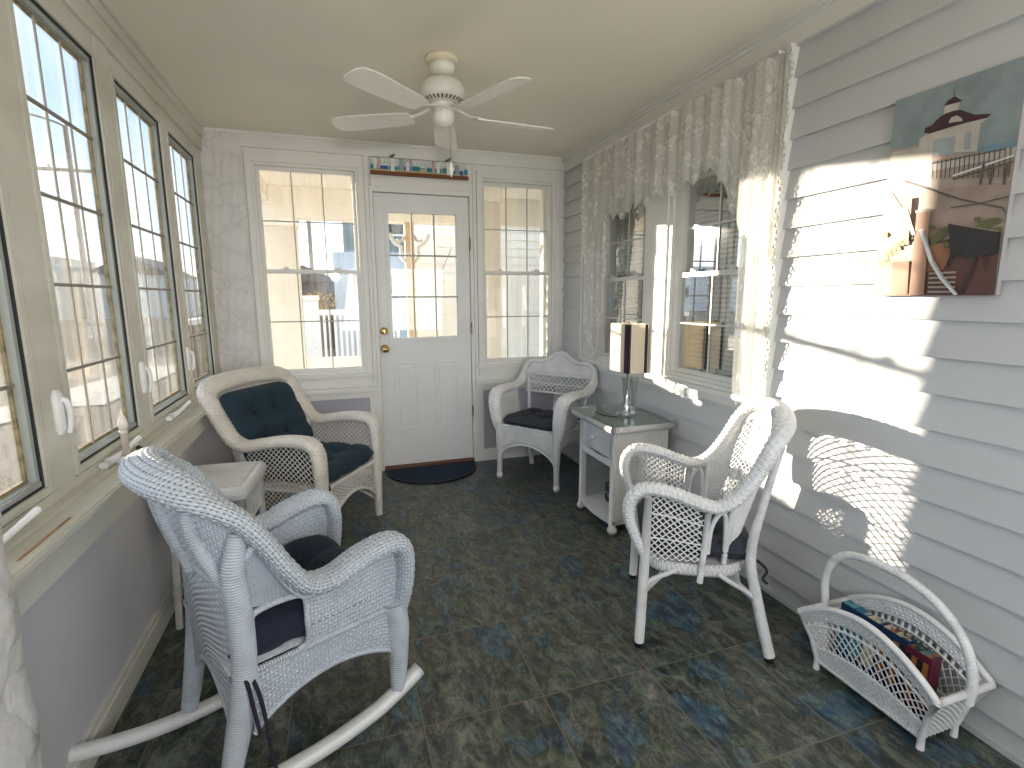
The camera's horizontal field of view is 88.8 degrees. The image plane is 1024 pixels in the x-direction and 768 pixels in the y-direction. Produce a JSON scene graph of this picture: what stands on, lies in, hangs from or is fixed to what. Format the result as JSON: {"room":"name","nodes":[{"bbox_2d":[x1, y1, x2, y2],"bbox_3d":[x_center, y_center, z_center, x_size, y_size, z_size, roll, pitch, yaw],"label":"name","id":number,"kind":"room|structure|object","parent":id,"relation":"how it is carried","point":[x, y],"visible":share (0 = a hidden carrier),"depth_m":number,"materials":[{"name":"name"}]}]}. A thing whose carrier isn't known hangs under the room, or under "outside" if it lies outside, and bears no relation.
{"room":"sunroom","nodes":[
{"label":"sunroom","id":0,"kind":"room"},
{"bbox_2d":[0,500,42,767],"bbox_3d":[-0.980,0.004,0.768,0.160,2.394,0.313,-3,10,-18],"label":"curtain","id":1,"kind":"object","parent":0,"point":[19,722],"depth_m":0.98,"materials":[{"name":"white fabric"}]},
{"bbox_2d":[0,0,232,767],"bbox_3d":[-1.182,-0.050,1.101,0.188,2.394,5.420,-3,10,-18],"label":"wall","id":2,"kind":"structure","parent":0,"point":[78,637],"depth_m":1.59,"materials":[{"name":"paint"}]},
{"bbox_2d":[0,152,53,543],"bbox_3d":[-1.153,-0.322,1.011,0.090,1.415,0.656,-3,10,-18],"label":"window","id":3,"kind":"structure","parent":2,"relation":"in","point":[25,472],"depth_m":1.32,"materials":[{"name":"glass"}]},
{"bbox_2d":[5,0,142,474],"bbox_3d":[-1.377,-0.432,1.675,0.090,1.415,0.646,-3,10,-18],"label":"window","id":4,"kind":"structure","parent":2,"relation":"in","point":[56,70],"depth_m":1.71,"materials":[{"name":"glass"}]},
{"bbox_2d":[4,399,210,615],"bbox_3d":[-1.096,0.440,1.125,0.112,0.127,5.260,-3,10,-18],"label":"trim","id":5,"kind":"structure","parent":2,"relation":"attached to","point":[95,504],"depth_m":1.41,"materials":[{"name":"paint"}]},
{"bbox_2d":[116,408,131,463],"bbox_3d":[-1.321,0.174,1.780,0.068,0.186,0.067,-3,10,-18],"label":"candle","id":6,"kind":"object","parent":5,"relation":"on","point":[122,424],"visible":0.77,"depth_m":1.77,"materials":[{"name":"white wax"}]},
{"bbox_2d":[134,443,142,449],"bbox_3d":[-1.382,0.234,1.931,0.085,0.019,0.019,8,13,42],"label":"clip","id":7,"kind":"object","parent":5,"relation":"on","point":[137,446],"visible":0.71,"depth_m":1.91,"materials":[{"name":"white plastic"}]},
{"bbox_2d":[66,568,183,767],"bbox_3d":[-1.118,1.094,1.226,0.018,0.095,5.260,-3,10,-18],"label":"baseboard","id":8,"kind":"structure","parent":2,"relation":"attached to","point":[109,713],"depth_m":1.76,"materials":[{"name":"paint"}]},
{"bbox_2d":[96,0,202,130],"bbox_3d":[-1.141,-1.204,0.841,0.035,0.034,5.265,-3,10,-18],"label":"trim","id":9,"kind":"structure","parent":2,"relation":"attached to","point":[102,3],"depth_m":2.30,"materials":[{"name":"paint"}]},
{"bbox_2d":[109,68,190,422],"bbox_3d":[-1.602,-0.542,2.342,0.090,1.415,0.691,-3,10,-18],"label":"window","id":10,"kind":"structure","parent":2,"relation":"in","point":[164,372],"depth_m":2.41,"materials":[{"name":"glass"}]},
{"bbox_2d":[165,124,216,394],"bbox_3d":[-1.815,-0.647,2.974,0.090,1.415,0.661,-3,10,-18],"label":"window","id":11,"kind":"structure","parent":2,"relation":"in","point":[200,355],"depth_m":3.09,"materials":[{"name":"glass"}]},
{"bbox_2d":[200,128,258,462],"bbox_3d":[-1.895,-0.464,3.601,0.236,2.394,0.160,-3,10,-18],"label":"stone wall","id":12,"kind":"structure","parent":0,"point":[220,155],"depth_m":3.46,"materials":[{"name":"white stone"}]},
{"bbox_2d":[239,136,564,473],"bbox_3d":[-0.674,-0.537,3.998,2.345,2.394,0.165,-3,10,-18],"label":"wall","id":13,"kind":"structure","parent":0,"point":[363,397],"depth_m":3.90,"materials":[{"name":"white paint"}]},
{"bbox_2d":[243,152,374,387],"bbox_3d":[-1.409,-0.764,3.694,0.780,1.580,0.110,-3,10,-18],"label":"window","id":14,"kind":"structure","parent":13,"relation":"in","point":[253,162],"depth_m":3.66,"materials":[{"name":"white paint"}]},
{"bbox_2d":[202,127,561,161],"bbox_3d":[-0.803,-1.684,3.706,2.511,0.034,0.035,-3,10,-18],"label":"trim","id":15,"kind":"structure","parent":13,"relation":"attached to","point":[245,133],"depth_m":3.65,"materials":[{"name":"white paint"}]},
{"bbox_2d":[369,154,468,179],"bbox_3d":[-0.659,-1.563,3.756,0.702,0.145,0.030,-3,10,-18],"label":"plaque","id":16,"kind":"object","parent":13,"relation":"attached to","point":[392,166],"visible":0.96,"depth_m":3.75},
{"bbox_2d":[368,176,476,470],"bbox_3d":[-0.666,-0.425,4.021,0.753,2.165,0.122,-3,10,-18],"label":"trim","id":17,"kind":"structure","parent":13,"relation":"attached to","point":[391,185],"depth_m":3.86,"materials":[{"name":"white paint"}]},
{"bbox_2d":[372,193,473,465],"bbox_3d":[-0.647,-0.381,3.986,0.708,2.030,0.112,-3,10,-18],"label":"door","id":18,"kind":"structure","parent":13,"relation":"in","point":[428,409],"depth_m":4.03,"materials":[{"name":"paint"}]},
{"bbox_2d":[385,457,474,469],"bbox_3d":[-0.656,0.632,4.184,0.713,0.026,0.110,-3,10,-18],"label":"threshold","id":19,"kind":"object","parent":13,"relation":"attached to","point":[470,458],"depth_m":4.14,"materials":[{"name":"brown wood"}]},
{"bbox_2d":[476,170,559,375],"bbox_3d":[0.048,-0.854,4.170,0.710,1.555,0.110,-3,10,-18],"label":"window","id":20,"kind":"structure","parent":13,"relation":"in","point":[511,365],"depth_m":4.16,"materials":[{"name":"white paint"}]},
{"bbox_2d":[105,0,814,156],"bbox_3d":[0.053,-1.342,1.224,2.856,0.100,5.570,-3,10,-18],"label":"ceiling","id":21,"kind":"structure","parent":0,"point":[272,66],"depth_m":2.34,"materials":[{"name":"paint"}]},
{"bbox_2d":[331,50,553,176],"bbox_3d":[-0.288,-1.231,2.437,1.050,0.515,1.074,-3,10,-18],"label":"ceiling fan","id":22,"kind":"object","parent":21,"relation":"hanging from","point":[443,92],"visible":1,"depth_m":2.33,"materials":[{"name":"white plastic"}]},
{"bbox_2d":[94,452,1020,767],"bbox_3d":[0.066,1.108,1.633,2.856,0.080,5.570,-3,10,-18],"label":"floor","id":23,"kind":"structure","parent":0,"point":[521,609],"depth_m":1.85,"materials":[{"name":"tile"}]},
{"bbox_2d":[170,461,265,629],"bbox_3d":[-1.260,0.673,2.278,0.336,0.581,0.410,-3,10,-14],"label":"wicker side table","id":24,"kind":"object","parent":23,"relation":"on","point":[242,483],"visible":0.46,"depth_m":2.20,"materials":[{"name":"white wicker"}]},
{"bbox_2d":[68,446,423,767],"bbox_3d":[-0.787,0.616,1.528,0.895,0.934,0.599,-9,13,-43],"label":"rocking chair","id":25,"kind":"object","parent":23,"relation":"on","point":[221,549],"visible":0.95,"depth_m":1.42,"materials":[{"name":"wicker"}]},
{"bbox_2d":[215,535,376,767],"bbox_3d":[-0.684,0.791,1.633,0.470,0.437,0.518,-9,13,-43],"label":"seat cushion","id":26,"kind":"object","parent":25,"relation":"on","point":[281,623],"visible":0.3,"depth_m":1.41,"materials":[{"name":"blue fabric"}]},
{"bbox_2d":[196,366,382,532],"bbox_3d":[-1.220,0.383,2.982,0.745,0.924,0.741,2,10,15],"label":"wicker armchair","id":27,"kind":"object","parent":23,"relation":"on","point":[209,391],"visible":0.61,"depth_m":2.78,"materials":[{"name":"beige wicker"}]},
{"bbox_2d":[264,441,373,491],"bbox_3d":[-1.097,0.453,2.960,0.487,0.150,0.520,2,10,15],"label":"seat cushion","id":28,"kind":"object","parent":27,"relation":"on","point":[343,458],"visible":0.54,"depth_m":2.86,"materials":[{"name":"teal fabric"}]},
{"bbox_2d":[219,381,312,461],"bbox_3d":[-1.379,0.208,2.970,0.248,0.387,0.539,2,10,15],"label":"cushion","id":29,"kind":"object","parent":28,"relation":"on","point":[271,409],"visible":0.71,"depth_m":2.91,"materials":[{"name":"teal fabric"}]},
{"bbox_2d":[385,461,475,483],"bbox_3d":[-0.582,0.678,3.943,0.706,0.014,0.393,-3,10,-18],"label":"door mat","id":30,"kind":"object","parent":23,"relation":"on","point":[441,473],"visible":1,"depth_m":3.94,"materials":[{"name":"blue fabric"}]},
{"bbox_2d":[488,351,597,491],"bbox_3d":[0.232,0.234,3.832,0.695,0.920,0.509,7,12,36],"label":"wicker armchair","id":31,"kind":"object","parent":23,"relation":"on","point":[503,399],"visible":0.99,"depth_m":3.79,"materials":[{"name":"white wicker"}]},
{"bbox_2d":[503,408,579,430],"bbox_3d":[0.231,0.291,3.801,0.497,0.157,0.408,7,12,36],"label":"seat cushion","id":32,"kind":"object","parent":31,"relation":"on","point":[534,418],"visible":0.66,"depth_m":3.71,"materials":[{"name":"grey fabric"}]},
{"bbox_2d":[571,404,676,534],"bbox_3d":[0.634,0.491,3.116,0.400,0.644,0.540,-3,10,-18],"label":"nightstand","id":33,"kind":"object","parent":23,"relation":"on","point":[603,439],"visible":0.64,"depth_m":2.96,"materials":[{"name":"white wood"}]},
{"bbox_2d":[581,492,624,524],"bbox_3d":[0.643,0.739,3.160,0.358,0.030,0.410,-3,10,-18],"label":"shelf","id":34,"kind":"object","parent":33,"relation":"attached to","point":[596,502],"depth_m":3.13,"materials":[{"name":"white wood"}]},
{"bbox_2d":[605,481,609,501],"bbox_3d":[0.604,0.656,3.197,0.072,0.122,0.071,-3,10,-18],"label":"glass jar","id":35,"kind":"object","parent":33,"relation":"on","point":[607,483],"visible":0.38,"depth_m":3.18,"materials":[{"name":"glass"}]},
{"bbox_2d":[596,323,649,416],"bbox_3d":[0.624,-0.082,2.996,0.213,0.526,0.232,-3,10,-18],"label":"table lamp","id":36,"kind":"object","parent":33,"relation":"on","point":[629,342],"visible":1,"depth_m":2.90,"materials":[{"name":"beige fabric"}]},
{"bbox_2d":[619,396,796,663],"bbox_3d":[0.756,0.511,2.129,0.619,0.928,0.580,1,10,10],"label":"wicker armchair","id":37,"kind":"object","parent":23,"relation":"on","point":[778,414],"visible":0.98,"depth_m":1.91,"materials":[{"name":"white wicker"}]},
{"bbox_2d":[637,496,767,584],"bbox_3d":[0.744,0.600,2.137,0.440,0.139,0.521,1,10,10],"label":"seat cushion","id":38,"kind":"object","parent":37,"relation":"on","point":[737,548],"visible":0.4,"depth_m":1.97,"materials":[{"name":"grey fabric"}]},
{"bbox_2d":[797,551,995,750],"bbox_3d":[1.212,0.815,1.690,0.247,0.469,0.504,-3,10,-18],"label":"magazine rack","id":39,"kind":"object","parent":23,"relation":"on","point":[822,621],"visible":0.93,"depth_m":1.63,"materials":[{"name":"white wicker"}]},
{"bbox_2d":[834,600,889,677],"bbox_3d":[1.187,0.881,1.781,0.051,0.227,0.140,-3,10,-18],"label":"paperback","id":40,"kind":"object","parent":39,"relation":"on","point":[850,606],"visible":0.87,"depth_m":1.77,"materials":[{"name":"blue paper"}]},
{"bbox_2d":[873,624,917,695],"bbox_3d":[1.224,0.899,1.673,0.051,0.227,0.085,-3,10,-18],"label":"paperback","id":41,"kind":"object","parent":39,"relation":"on","point":[897,636],"visible":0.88,"depth_m":1.66,"materials":[{"name":"blue paper"}]},
{"bbox_2d":[897,642,942,720],"bbox_3d":[1.247,0.916,1.603,0.057,0.218,0.075,-3,10,-18],"label":"paperback","id":42,"kind":"object","parent":39,"relation":"on","point":[928,663],"visible":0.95,"depth_m":1.57,"materials":[{"name":"red paper"}]},
{"bbox_2d":[562,0,1023,759],"bbox_3d":[1.297,-0.199,1.912,0.139,2.394,5.420,-3,10,-18],"label":"wall","id":43,"kind":"structure","parent":0,"point":[905,452],"depth_m":1.80,"materials":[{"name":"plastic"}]},
{"bbox_2d":[597,187,646,359],"bbox_3d":[0.750,-0.681,3.445,0.079,1.075,0.595,-3,10,-18],"label":"window","id":44,"kind":"structure","parent":43,"relation":"in","point":[622,287],"depth_m":3.47,"materials":[{"name":"glass"}]},
{"bbox_2d":[581,46,795,404],"bbox_3d":[0.806,-0.734,2.987,0.062,1.460,1.844,-3,10,-18],"label":"lace curtain","id":45,"kind":"object","parent":43,"relation":"hanging from","point":[758,107],"visible":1,"depth_m":2.35,"materials":[{"name":"fabric"}]},
{"bbox_2d":[578,42,799,407],"bbox_3d":[0.820,-0.737,3.024,0.052,1.494,1.860,-3,10,-18],"label":"trim","id":46,"kind":"structure","parent":43,"relation":"attached to","point":[660,214],"depth_m":2.90,"materials":[{"name":"white paint"}]},
{"bbox_2d":[668,156,739,387],"bbox_3d":[1.022,-0.548,2.640,0.079,1.075,0.585,-3,10,-18],"label":"window","id":47,"kind":"structure","parent":43,"relation":"in","point":[707,234],"depth_m":2.71,"materials":[{"name":"glass"}]},
{"bbox_2d":[562,0,874,171],"bbox_3d":[1.241,-1.317,1.643,0.045,0.100,5.298,-3,10,-18],"label":"trim","id":48,"kind":"structure","parent":43,"relation":"attached to","point":[818,15],"depth_m":2.35,"materials":[{"name":"white paint"}]},
{"bbox_2d":[562,451,1023,767],"bbox_3d":[1.265,0.984,2.033,0.018,0.022,5.300,-3,10,-18],"label":"baseboard","id":49,"kind":"structure","parent":43,"relation":"attached to","point":[1001,749],"depth_m":1.59,"materials":[{"name":"plastic"}]},
{"bbox_2d":[874,56,1023,295],"bbox_3d":[1.299,-0.582,1.577,0.034,0.620,0.350,-3,10,-18],"label":"print","id":50,"kind":"object","parent":43,"relation":"attached to","point":[955,151],"visible":1,"depth_m":1.54,"materials":[{"name":"multicoloured paper"}]},
{"label":"outside","id":51,"kind":"structure","parent":0,"visible":0},
{"bbox_2d":[323,348,335,356],"bbox_3d":[-55.720,-3.699,38.284,200.000,0.300,220.000,-3,10,-18],"label":"ground","id":52,"kind":"structure","parent":51,"point":[328,350],"depth_m":21.47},
{"bbox_2d":[306,221,313,269],"bbox_3d":[-10.547,-7.071,27.322,3.400,9.500,0.280,-3,10,-18],"label":"utility pole","id":53,"kind":"object","parent":52,"relation":"on","point":[308,225],"visible":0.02,"depth_m":27.21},
{"bbox_2d":[302,296,319,357],"bbox_3d":[-3.658,-0.614,8.905,0.800,1.760,0.070,-3,10,-18],"label":"gate","id":54,"kind":"object","parent":52,"relation":"on","point":[309,302],"visible":0.25,"depth_m":8.90,"materials":[{"name":"beige paint"}]},
{"bbox_2d":[300,265,335,348],"bbox_3d":[-9.333,-3.495,23.782,3.200,3.600,2.900,-3,10,-18],"label":"shed","id":55,"kind":"object","parent":52,"relation":"on","point":[311,283],"visible":0.28,"depth_m":22.63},
{"bbox_2d":[306,290,336,356],"bbox_3d":[-4.193,-0.860,11.479,0.718,2.402,0.692,2,10,15],"label":"bush","id":56,"kind":"object","parent":52,"relation":"on","point":[321,307],"visible":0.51,"depth_m":11.34,"materials":[{"name":"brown plant"}]},
{"bbox_2d":[304,309,400,357],"bbox_3d":[-2.492,-0.158,8.321,2.400,2.040,0.600,-3,10,-18],"label":"deck railing","id":57,"kind":"object","parent":52,"relation":"on","point":[345,312],"visible":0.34,"depth_m":8.11,"materials":[{"name":"white wood"}]},
{"bbox_2d":[332,252,407,355],"bbox_3d":[-4.055,-2.412,17.436,3.450,3.500,4.050,-3,10,-18],"label":"house","id":58,"kind":"structure","parent":52,"relation":"on","point":[345,285],"depth_m":15.20,"materials":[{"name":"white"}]},
{"bbox_2d":[341,222,404,252],"bbox_3d":[-4.677,-4.636,21.665,4.350,6.500,3.050,-3,10,-18],"label":"house","id":59,"kind":"structure","parent":52,"relation":"on","point":[347,230],"depth_m":19.84,"materials":[{"name":"stone"}]},
{"bbox_3d":[0.242,0.751,6.253,6.200,0.900,3.080,-3,10,-18],"label":"floor","id":60,"kind":"structure","parent":52,"relation":"on","visible":0},
{"bbox_2d":[263,216,306,368],"bbox_3d":[-2.661,-0.944,6.022,0.530,2.550,1.115,-3,10,-18],"label":"porch column","id":61,"kind":"structure","parent":60,"relation":"on","point":[279,237],"depth_m":5.53,"materials":[{"name":"beige paint"}]},
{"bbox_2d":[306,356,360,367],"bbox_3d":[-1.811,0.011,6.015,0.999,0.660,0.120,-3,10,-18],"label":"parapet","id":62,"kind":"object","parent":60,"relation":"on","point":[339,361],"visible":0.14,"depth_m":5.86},
{"bbox_2d":[389,222,429,336],"bbox_3d":[-1.154,-0.754,6.057,0.475,2.149,0.100,-3,10,-18],"label":"porch post","id":63,"kind":"object","parent":60,"relation":"on","point":[406,237],"visible":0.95,"depth_m":5.93,"materials":[{"name":"beige wood"}]},
{"bbox_2d":[414,190,546,357],"bbox_3d":[0.936,-1.404,6.088,3.940,3.400,3.000,-3,10,-18],"label":"wall","id":64,"kind":"structure","parent":60,"relation":"on","point":[444,235],"depth_m":7.07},
{"bbox_2d":[259,170,539,229],"bbox_3d":[0.409,-1.952,5.409,6.100,0.410,2.230,-3,10,-18],"label":"ceiling","id":65,"kind":"structure","parent":64,"relation":"attached to","point":[275,187],"depth_m":5.51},
{"bbox_2d":[417,249,450,318],"bbox_3d":[-1.040,-1.300,6.895,0.510,0.956,0.023,-3,10,-16],"label":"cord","id":66,"kind":"object","parent":64,"relation":"attached to","point":[450,249],"visible":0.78,"depth_m":6.90,"materials":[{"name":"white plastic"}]},
{"bbox_2d":[484,186,502,357],"bbox_3d":[-0.282,-0.856,5.693,0.320,2.460,0.240,-3,10,-18],"label":"porch column","id":67,"kind":"structure","parent":60,"relation":"on","point":[493,196],"depth_m":5.55,"materials":[{"name":"beige paint"}]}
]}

